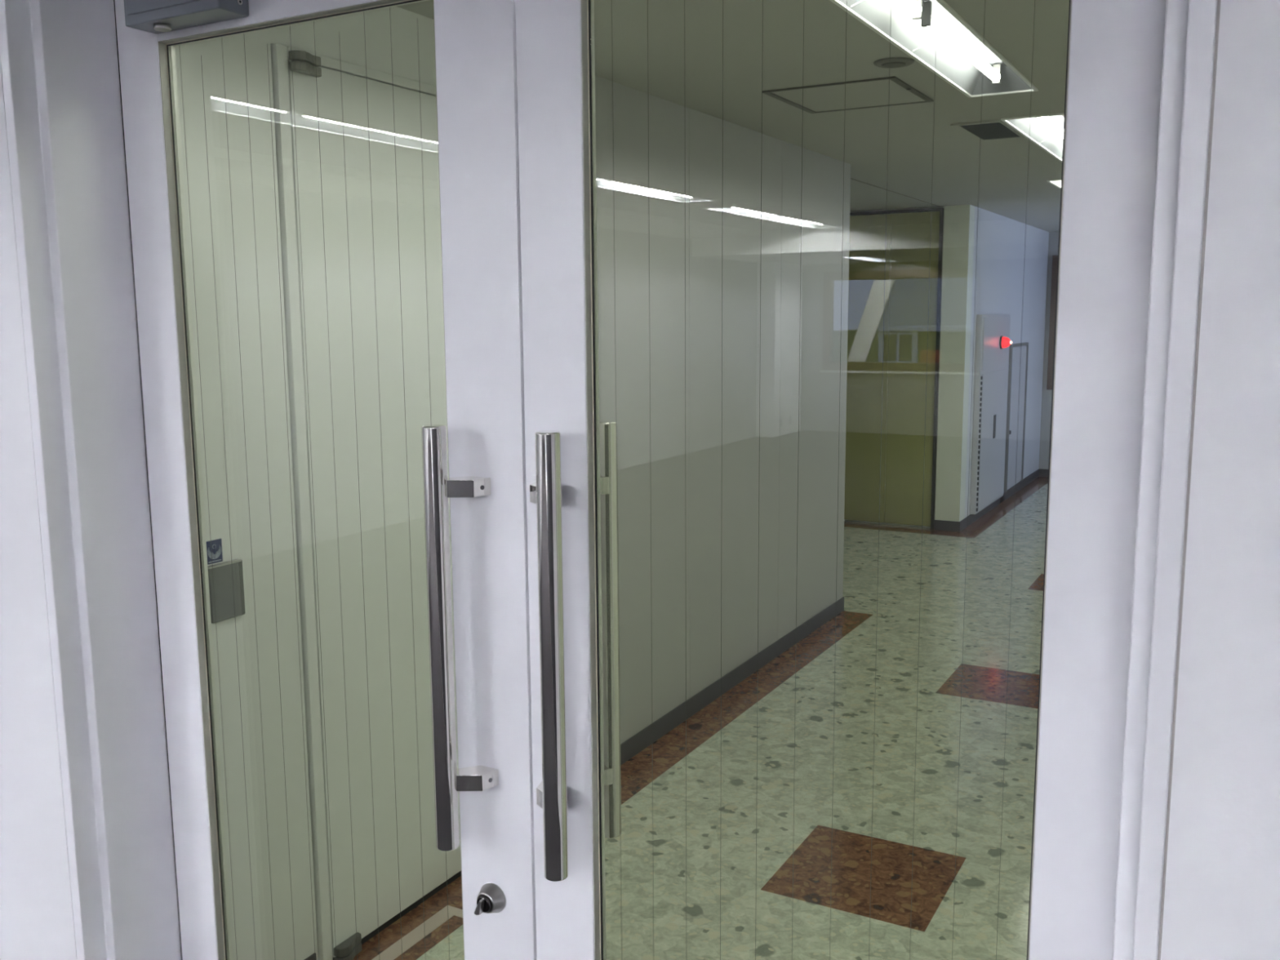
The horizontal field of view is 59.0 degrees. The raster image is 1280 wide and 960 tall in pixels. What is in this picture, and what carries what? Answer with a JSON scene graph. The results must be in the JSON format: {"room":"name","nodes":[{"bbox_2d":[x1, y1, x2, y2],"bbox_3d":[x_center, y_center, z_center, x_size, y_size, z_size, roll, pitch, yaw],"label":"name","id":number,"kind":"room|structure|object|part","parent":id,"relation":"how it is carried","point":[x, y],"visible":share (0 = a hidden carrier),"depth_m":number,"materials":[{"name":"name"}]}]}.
{"room":"building entrance","nodes":[
{"label":"building entrance","id":0,"kind":"room"},
{"bbox_2d":[174,6,850,959],"bbox_3d":[-0.051,-0.171,3.997,0.155,2.296,4.314,4,9,29],"label":"wall","id":1,"kind":"structure","parent":0,"point":[704,195],"depth_m":3.93,"materials":[{"name":"white paint"}]},
{"bbox_2d":[206,538,222,564],"bbox_3d":[-0.887,0.149,2.357,0.002,0.048,0.040,4,9,29],"label":"sticker","id":2,"kind":"object","parent":1,"relation":"attached to","point":[215,552],"visible":0.94,"depth_m":2.36,"materials":[{"name":"blue"}]},
{"bbox_2d":[207,559,245,623],"bbox_3d":[-0.872,0.233,2.383,0.012,0.121,0.088,4,9,29],"label":"wall plate","id":3,"kind":"object","parent":1,"relation":"attached to","point":[223,576],"visible":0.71,"depth_m":2.38,"materials":[{"name":"grey"}]},
{"bbox_2d":[304,952,316,959],"bbox_3d":[-0.895,1.186,2.473,0.006,0.060,0.510,4,9,29],"label":"baseboard","id":4,"kind":"structure","parent":1,"relation":"attached to","point":[313,957],"depth_m":2.68,"materials":[{"name":"grey plastic"}]},
{"bbox_2d":[270,43,461,959],"bbox_3d":[-0.502,0.057,3.021,0.061,2.131,1.080,4,9,29],"label":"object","id":5,"kind":"structure","parent":1,"relation":"in","point":[413,275],"depth_m":2.72,"materials":[{"name":"white paint"}]},
{"bbox_2d":[620,596,844,765],"bbox_3d":[0.353,0.824,4.854,0.161,0.075,2.712,4,9,29],"label":"baseboard","id":6,"kind":"structure","parent":1,"relation":"attached to","point":[636,744],"depth_m":4.65,"materials":[{"name":"grey plastic"}]},
{"bbox_2d":[0,0,1279,959],"bbox_3d":[-1.475,-0.027,2.191,7.220,2.550,0.218,4,9,29],"label":"wall","id":7,"kind":"structure","parent":0,"point":[1222,896],"depth_m":0.99,"materials":[{"name":"white paint"}]},
{"bbox_2d":[113,0,182,959],"bbox_3d":[-0.146,0.283,1.578,1.540,2.073,0.029,4,9,29],"label":"trim","id":8,"kind":"structure","parent":7,"relation":"attached to","point":[113,0],"depth_m":1.90,"materials":[{"name":"grey metal"}]},
{"bbox_2d":[115,0,536,959],"bbox_3d":[-0.498,0.265,1.734,0.766,2.073,0.100,4,9,29],"label":"door","id":9,"kind":"structure","parent":7,"relation":"in","point":[485,486],"depth_m":1.61,"materials":[{"name":"white metal"}]},
{"bbox_3d":[-0.695,-0.714,1.654,0.170,0.044,0.003,4,9,29],"label":"plate","id":10,"kind":"part","parent":9,"relation":"part of","materials":[{"name":"grey paint"}]},
{"bbox_3d":[-0.504,-0.716,1.630,0.544,0.102,0.032,4,9,29],"label":"rail","id":11,"kind":"part","parent":9,"relation":"part of","materials":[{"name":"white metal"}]},
{"bbox_3d":[-0.275,0.224,1.563,0.032,0.600,0.032,4,9,29],"label":"pull handle","id":12,"kind":"part","parent":9,"relation":"part of","materials":[{"name":"silver metal"}]},
{"bbox_2d":[0,0,1217,959],"bbox_3d":[-0.177,0.274,1.519,1.624,2.128,0.238,4,9,29],"label":"door frame","id":13,"kind":"structure","parent":7,"relation":"attached to","point":[60,64],"depth_m":1.77,"materials":[{"name":"white metal"}]},
{"bbox_2d":[515,0,1165,959],"bbox_3d":[0.192,0.309,1.396,0.766,2.073,0.174,4,9,29],"label":"door","id":14,"kind":"structure","parent":7,"relation":"in","point":[1115,47],"depth_m":1.25,"materials":[{"name":"white metal"}]},
{"bbox_3d":[-0.115,0.235,1.475,0.032,0.600,0.032,4,9,29],"label":"pull handle","id":15,"kind":"part","parent":14,"relation":"part of","materials":[{"name":"silver metal"}]},
{"bbox_3d":[-0.046,0.217,1.598,0.032,0.600,0.032,4,9,29],"label":"pull handle","id":16,"kind":"part","parent":14,"relation":"part of","materials":[{"name":"silver metal"}]},
{"bbox_2d":[1157,0,1220,959],"bbox_3d":[0.530,0.326,1.121,0.002,2.128,0.214,4,9,29],"label":"trim","id":17,"kind":"structure","parent":7,"relation":"attached to","point":[1218,1],"depth_m":0.98,"materials":[{"name":"grey metal"}]},
{"bbox_2d":[352,476,1048,959],"bbox_3d":[0.741,0.588,6.901,6.000,0.050,9.980,4,9,29],"label":"floor","id":18,"kind":"structure","parent":0,"point":[726,803],"depth_m":3.77,"materials":[{"name":"green stone"}]},
{"bbox_2d":[371,905,462,959],"bbox_3d":[-0.663,1.198,2.583,0.163,0.001,0.912,4,9,29],"label":"tape","id":19,"kind":"object","parent":18,"relation":"on","point":[393,952],"visible":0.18,"depth_m":2.88,"materials":[{"name":"beige"}]},
{"bbox_2d":[396,0,1069,231],"bbox_3d":[0.754,-1.737,6.622,6.000,0.040,10.050,4,9,29],"label":"ceiling","id":20,"kind":"structure","parent":0,"point":[693,80],"depth_m":3.64,"materials":[{"name":"white paint"}]},
{"bbox_2d":[762,75,933,113],"bbox_3d":[0.721,-1.315,3.886,0.454,0.010,0.467,4,9,29],"label":"ceiling hatch","id":21,"kind":"object","parent":20,"relation":"attached to","point":[873,92],"visible":0.98,"depth_m":3.87,"materials":[{"name":"grey"}]},
{"bbox_2d":[873,57,914,68],"bbox_3d":[0.756,-1.240,3.370,0.120,0.011,0.120,4,9,29],"label":"ceiling speaker","id":22,"kind":"object","parent":20,"relation":"attached to","point":[893,62],"visible":1,"depth_m":3.34,"materials":[{"name":"grey plastic"}]},
{"bbox_2d":[881,62,906,67],"bbox_3d":[0.756,-1.236,3.371,0.072,0.003,0.072,4,9,29],"label":"grille","id":23,"kind":"object","parent":22,"relation":"attached to","point":[884,64],"depth_m":3.36,"materials":[{"name":"grey metal"}]},
{"bbox_2d":[829,0,1038,97],"bbox_3d":[0.738,-1.223,2.959,0.230,0.085,2.065,4,9,29],"label":"ceiling light","id":24,"kind":"object","parent":20,"relation":"attached to","point":[912,24],"visible":0.99,"depth_m":3.27,"materials":[{"name":"white metal"}]},
{"bbox_2d":[950,120,1023,142],"bbox_3d":[1.430,-1.432,4.646,0.189,0.008,0.490,4,9,29],"label":"ceiling vent","id":25,"kind":"object","parent":20,"relation":"in","point":[992,130],"visible":0.99,"depth_m":4.62,"materials":[{"name":"black metal"}]},
{"bbox_2d":[960,122,1020,139],"bbox_3d":[1.437,-1.430,4.632,0.155,0.005,0.420,4,9,29],"label":"grille","id":26,"kind":"object","parent":25,"relation":"attached to","point":[989,131],"depth_m":4.63,"materials":[{"name":"grey metal"}]},
{"bbox_2d":[1000,112,1064,162],"bbox_3d":[1.993,-1.557,5.196,0.230,0.085,2.060,4,9,29],"label":"ceiling light","id":27,"kind":"object","parent":20,"relation":"attached to","point":[1047,130],"visible":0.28,"depth_m":4.83,"materials":[{"name":"white metal"}]},
{"bbox_2d":[1046,179,1061,188],"bbox_3d":[2.903,-1.688,6.314,1.140,0.010,0.430,4,9,29],"label":"recessed light","id":28,"kind":"object","parent":20,"relation":"in","point":[1057,183],"visible":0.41,"depth_m":6.50,"materials":[{"name":"white metal"}]},
{"bbox_2d":[1050,180,1061,186],"bbox_3d":[2.903,-1.690,6.314,1.112,0.007,0.402,4,9,29],"label":"diffuser","id":29,"kind":"object","parent":28,"relation":"attached to","point":[1056,183],"depth_m":6.53,"materials":[{"name":"white"}]},
{"bbox_2d":[844,204,974,528],"bbox_3d":[0.679,-0.891,8.929,3.754,2.296,0.150,4,9,29],"label":"wall","id":30,"kind":"structure","parent":0,"point":[958,220],"depth_m":8.00,"materials":[{"name":"white paint"}]},
{"bbox_2d":[844,207,943,529],"bbox_3d":[1.640,-0.807,8.342,1.130,2.285,0.055,4,9,29],"label":"door","id":31,"kind":"structure","parent":30,"relation":"in","point":[904,345],"depth_m":8.21,"materials":[{"name":"clear glass"}]},
{"bbox_2d":[850,177,942,207],"bbox_3d":[2.310,-1.968,8.287,0.008,0.003,5.200,4,9,29],"label":"trim","id":32,"kind":"structure","parent":30,"relation":"attached to","point":[851,178],"depth_m":6.95,"materials":[{"name":"grey metal"}]},
{"bbox_2d":[964,206,1048,518],"bbox_3d":[3.045,-0.991,9.495,0.174,2.296,3.150,4,9,29],"label":"wall","id":33,"kind":"structure","parent":0,"point":[1000,259],"depth_m":9.35,"materials":[{"name":"white paint"}]},
{"bbox_2d":[933,468,1039,532],"bbox_3d":[2.978,0.128,9.521,0.189,0.075,3.157,4,9,29],"label":"baseboard","id":34,"kind":"structure","parent":33,"relation":"attached to","point":[939,525],"depth_m":8.66,"materials":[{"name":"grey plastic"}]},
{"bbox_2d":[969,314,1012,514],"bbox_3d":[2.737,-0.531,8.678,0.130,1.465,1.000,4,9,29],"label":"cabinet","id":35,"kind":"object","parent":33,"relation":"attached to","point":[993,341],"visible":1,"depth_m":8.54,"materials":[{"name":"grey metal"}]},
{"bbox_3d":[2.728,-0.332,8.731,0.008,1.015,0.910,4,9,29],"label":"cabinet door","id":36,"kind":"part","parent":35,"relation":"part of","materials":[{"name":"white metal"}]},
{"bbox_3d":[2.731,-0.412,8.711,0.007,0.180,0.060,4,9,29],"label":"handle","id":37,"kind":"part","parent":35,"relation":"part of","materials":[{"name":"grey metal"}]},
{"bbox_3d":[2.717,-1.048,8.618,0.008,0.385,0.930,4,9,29],"label":"panel","id":38,"kind":"part","parent":35,"relation":"part of","materials":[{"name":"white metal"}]},
{"bbox_2d":[999,335,1012,349],"bbox_3d":[2.822,-1.060,8.714,0.082,0.104,0.104,4,9,29],"label":"lamp","id":39,"kind":"object","parent":35,"relation":"attached to","point":[1004,342],"depth_m":8.69,"materials":[{"name":"red plastic"}]},
{"bbox_2d":[1004,342,1028,492],"bbox_3d":[3.211,-0.551,9.646,0.025,1.220,0.720,4,9,29],"label":"door","id":40,"kind":"structure","parent":33,"relation":"in","point":[1014,401],"depth_m":9.61,"materials":[{"name":"grey metal"}]},
{"bbox_2d":[1038,231,1058,469],"bbox_3d":[4.676,-1.119,10.295,2.600,2.296,0.150,4,9,29],"label":"wall","id":41,"kind":"structure","parent":0,"point":[1053,242],"depth_m":10.71,"materials":[{"name":"grey paint"}]},
{"bbox_2d":[1039,468,1048,477],"bbox_3d":[4.694,-0.006,10.358,1.988,0.075,0.010,4,9,29],"label":"baseboard","id":42,"kind":"structure","parent":41,"relation":"attached to","point":[1042,473],"depth_m":10.81,"materials":[{"name":"grey plastic"}]},
{"bbox_2d":[1046,255,1057,390],"bbox_3d":[4.409,-1.429,10.289,1.300,1.245,0.040,4,9,29],"label":"window","id":43,"kind":"structure","parent":41,"relation":"in","point":[1055,258],"depth_m":10.57,"materials":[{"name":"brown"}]}
]}

